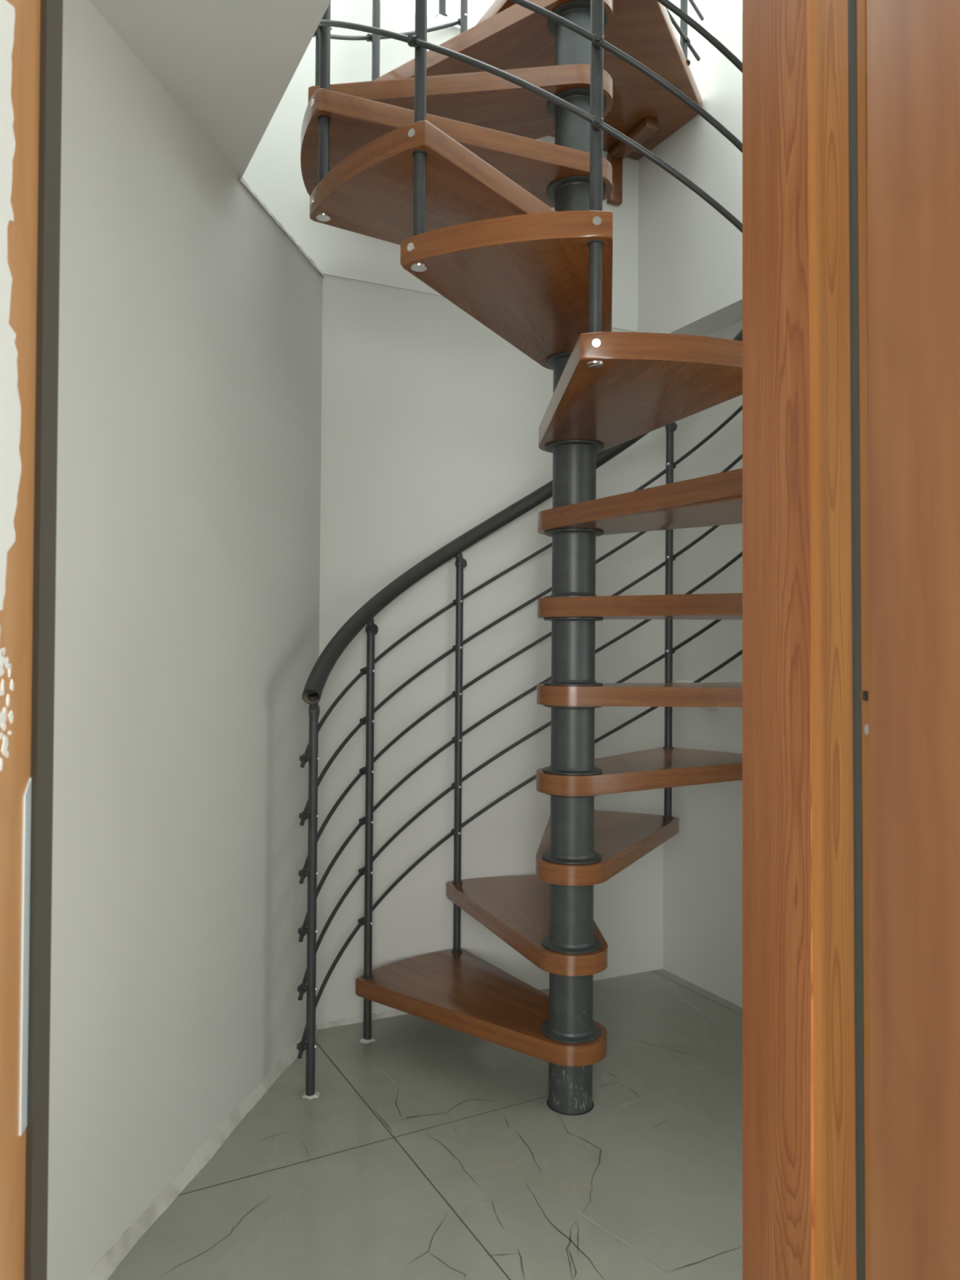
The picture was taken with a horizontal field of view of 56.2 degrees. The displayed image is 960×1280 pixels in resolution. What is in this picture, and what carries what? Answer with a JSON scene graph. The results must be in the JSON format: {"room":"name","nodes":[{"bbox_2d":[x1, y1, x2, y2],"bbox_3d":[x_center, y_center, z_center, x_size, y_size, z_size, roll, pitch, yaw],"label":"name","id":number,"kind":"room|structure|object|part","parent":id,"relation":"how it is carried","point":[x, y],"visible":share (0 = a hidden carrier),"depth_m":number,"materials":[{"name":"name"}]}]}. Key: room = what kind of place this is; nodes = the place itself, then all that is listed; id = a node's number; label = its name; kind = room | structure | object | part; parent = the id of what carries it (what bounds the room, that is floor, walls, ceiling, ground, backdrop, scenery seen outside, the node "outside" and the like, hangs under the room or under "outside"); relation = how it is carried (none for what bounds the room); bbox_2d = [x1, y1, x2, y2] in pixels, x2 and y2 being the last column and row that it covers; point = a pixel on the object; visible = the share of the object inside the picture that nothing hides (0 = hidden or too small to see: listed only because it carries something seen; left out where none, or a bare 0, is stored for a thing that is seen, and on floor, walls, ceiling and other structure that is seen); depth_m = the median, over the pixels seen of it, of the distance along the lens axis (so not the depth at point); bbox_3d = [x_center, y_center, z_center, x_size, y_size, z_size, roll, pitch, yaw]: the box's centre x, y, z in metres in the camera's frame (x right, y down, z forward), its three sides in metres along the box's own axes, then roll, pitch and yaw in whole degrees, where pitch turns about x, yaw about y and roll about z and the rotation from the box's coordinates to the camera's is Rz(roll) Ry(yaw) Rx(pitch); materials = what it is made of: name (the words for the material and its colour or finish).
{"room":"stairwell","nodes":[
{"label":"stairwell","id":0,"kind":"room"},
{"bbox_2d":[46,0,322,1279],"bbox_3d":[-0.875,0.066,1.781,0.498,2.295,1.789,0,-1,10],"label":"wall","id":1,"kind":"structure","parent":0,"point":[188,502],"depth_m":1.78,"materials":[{"name":"white paint"}]},
{"bbox_2d":[84,1026,317,1279],"bbox_3d":[-0.608,1.100,1.856,0.030,0.033,1.480,0,-1,10],"label":"baseboard","id":2,"kind":"structure","parent":1,"relation":"attached to","point":[108,1264],"depth_m":1.85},
{"bbox_2d":[237,173,324,278],"bbox_3d":[-0.511,-1.069,2.353,0.018,0.017,0.560,0,-1,10],"label":"trim","id":3,"kind":"structure","parent":1,"relation":"attached to","point":[241,180],"depth_m":2.30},
{"bbox_2d":[88,0,331,177],"bbox_3d":[0.147,-1.445,0.033,5.997,0.705,5.210,1,-1,-27],"label":"ceiling","id":4,"kind":"structure","parent":0,"point":[228,65],"depth_m":1.65,"materials":[{"name":"paint"}]},
{"bbox_2d":[107,968,742,1279],"bbox_3d":[-1.033,1.141,-0.199,10.000,0.101,9.000,0,-1,6],"label":"floor","id":5,"kind":"structure","parent":0,"point":[425,1149],"depth_m":1.92,"materials":[{"name":"grey tile"}]},
{"bbox_2d":[296,0,742,1115],"bbox_3d":[0.234,-0.917,2.208,1.343,4.086,1.345,1,-1,-25],"label":"spiral staircase","id":6,"kind":"structure","parent":5,"relation":"on","point":[438,156],"depth_m":2.14,"materials":[{"name":"brown wood"}]},
{"bbox_3d":[-0.415,0.653,2.222,0.023,0.938,0.023,0,-1,6],"label":"post","id":7,"kind":"part","parent":6,"relation":"part of","materials":[{"name":"grey paint"}]},
{"bbox_3d":[-0.397,-1.722,2.247,0.023,1.228,0.023,0,-1,6],"label":"post","id":8,"kind":"part","parent":6,"relation":"part of","materials":[{"name":"grey paint"}]},
{"bbox_3d":[-0.329,-1.515,1.922,0.023,1.228,0.023,0,-1,6],"label":"post","id":9,"kind":"part","parent":6,"relation":"part of","materials":[{"name":"grey paint"}]},
{"bbox_3d":[-0.313,0.552,2.538,0.023,1.148,0.023,0,-1,6],"label":"post","id":10,"kind":"part","parent":6,"relation":"part of","materials":[{"name":"grey paint"}]},
{"bbox_3d":[-0.294,-1.928,2.564,0.023,1.228,0.023,0,-1,6],"label":"post","id":11,"kind":"part","parent":6,"relation":"part of","materials":[{"name":"grey paint"}]},
{"bbox_3d":[-0.108,-1.306,1.675,0.023,1.228,0.023,0,-1,6],"label":"post","id":12,"kind":"part","parent":6,"relation":"part of","materials":[{"name":"grey paint"}]},
{"bbox_3d":[-0.067,0.386,2.761,0.023,1.228,0.023,0,-1,6],"label":"post","id":13,"kind":"part","parent":6,"relation":"part of","materials":[{"name":"grey paint"}]},
{"bbox_3d":[-0.048,-2.133,2.788,0.023,1.228,0.023,0,-1,6],"label":"post","id":14,"kind":"part","parent":6,"relation":"part of","materials":[{"name":"grey paint"}]},
{"bbox_3d":[0.234,-0.883,2.207,1.332,2.969,1.331,0,-1,6],"label":"infill rod","id":15,"kind":"part","parent":6,"relation":"part of","materials":[{"name":"grey paint"}]},
{"bbox_3d":[0.235,-1.024,2.208,1.332,2.969,1.331,0,-1,6],"label":"infill rod","id":16,"kind":"part","parent":6,"relation":"part of","materials":[{"name":"grey paint"}]},
{"bbox_3d":[0.237,-1.166,2.210,1.332,2.969,1.331,0,-1,6],"label":"infill rod","id":17,"kind":"part","parent":6,"relation":"part of","materials":[{"name":"grey paint"}]},
{"bbox_3d":[0.238,-1.400,2.212,1.322,3.125,1.322,0,-1,6],"label":"handrail","id":18,"kind":"part","parent":6,"relation":"part of","materials":[{"name":"grey"}]},
{"bbox_3d":[0.205,-1.095,1.571,0.023,1.228,0.023,0,-1,6],"label":"post","id":19,"kind":"part","parent":6,"relation":"part of","materials":[{"name":"grey paint"}]},
{"bbox_3d":[0.574,-0.029,2.735,0.023,1.228,0.023,0,-1,6],"label":"post","id":20,"kind":"part","parent":6,"relation":"part of","materials":[{"name":"grey paint"}]},
{"bbox_3d":[0.576,-1.757,2.594,0.011,0.011,0.302,0,-1,34],"label":"infill rod","id":21,"kind":"part","parent":6,"relation":"part of","materials":[{"name":"grey paint"}]},
{"bbox_3d":[0.602,-2.167,2.648,0.023,0.950,0.023,0,-1,6],"label":"post","id":22,"kind":"part","parent":6,"relation":"part of","materials":[{"name":"grey paint"}]},
{"bbox_3d":[0.585,-1.897,2.608,0.011,0.011,0.332,0,-1,34],"label":"infill rod","id":23,"kind":"part","parent":6,"relation":"part of","materials":[{"name":"grey paint"}]},
{"bbox_2d":[242,0,665,1023],"bbox_3d":[-0.206,-0.342,2.893,3.098,3.145,0.283,1,-1,-25],"label":"wall","id":24,"kind":"structure","parent":0,"point":[431,419],"depth_m":2.76,"materials":[{"name":"white paint"}]},
{"bbox_2d":[315,1008,408,1029],"bbox_3d":[-0.285,1.119,2.692,0.420,0.018,0.021,1,-1,-25],"label":"baseboard","id":25,"kind":"structure","parent":24,"relation":"attached to","point":[343,1021],"depth_m":2.65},
{"bbox_2d":[435,0,448,23],"bbox_3d":[-0.115,-2.352,2.810,0.038,0.875,0.038,1,-1,-29],"label":"railing post","id":26,"kind":"object","parent":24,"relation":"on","point":[442,16],"visible":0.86,"depth_m":2.79,"materials":[{"name":"grey paint"}]},
{"bbox_3d":[-0.115,-2.365,2.810,0.023,0.850,0.023,0,-1,6],"label":"post","id":27,"kind":"part","parent":26,"relation":"part of","materials":[{"name":"grey paint"}]},
{"bbox_2d":[637,13,742,336],"bbox_3d":[1.505,-1.433,1.804,0.500,0.852,3.220,1,-1,-28],"label":"wall","id":28,"kind":"structure","parent":0,"point":[690,265],"depth_m":2.83,"materials":[{"name":"beige paint"}]},
{"bbox_2d":[679,0,701,59],"bbox_3d":[1.559,-2.811,2.057,0.062,1.909,3.250,1,-1,-28],"label":"window","id":29,"kind":"structure","parent":28,"relation":"in","point":[694,36],"depth_m":3.44,"materials":[{"name":"white"}]},
{"bbox_2d":[662,320,742,1007],"bbox_3d":[1.449,0.112,1.915,0.300,2.240,3.500,1,-1,-28],"label":"wall","id":30,"kind":"structure","parent":0,"point":[702,863],"depth_m":2.93,"materials":[{"name":"white paint"}]},
{"bbox_2d":[675,680,693,682],"bbox_3d":[0.688,0.178,3.027,0.011,0.084,0.084,1,-1,-28],"label":"wall socket","id":31,"kind":"object","parent":30,"relation":"attached to","point":[677,681],"visible":0.2,"depth_m":3.03,"materials":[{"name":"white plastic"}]},
{"bbox_3d":[0.708,0.017,0.730,4.387,2.195,0.933,0,-1,6],"label":"doorway","id":32,"kind":"structure","parent":0,"visible":0},
{"bbox_2d":[0,0,959,1279],"bbox_3d":[-0.028,0.079,0.722,0.718,2.060,0.493,0,-1,-4],"label":"door","id":33,"kind":"structure","parent":32,"relation":"attached to","point":[851,108],"depth_m":0.64,"materials":[{"name":"brown wood"}]},
{"bbox_3d":[-0.300,0.207,0.592,0.003,0.231,0.012,1,-1,-10],"label":"strike plate","id":34,"kind":"part","parent":33,"relation":"part of","materials":[{"name":"silver metal"}]}
]}

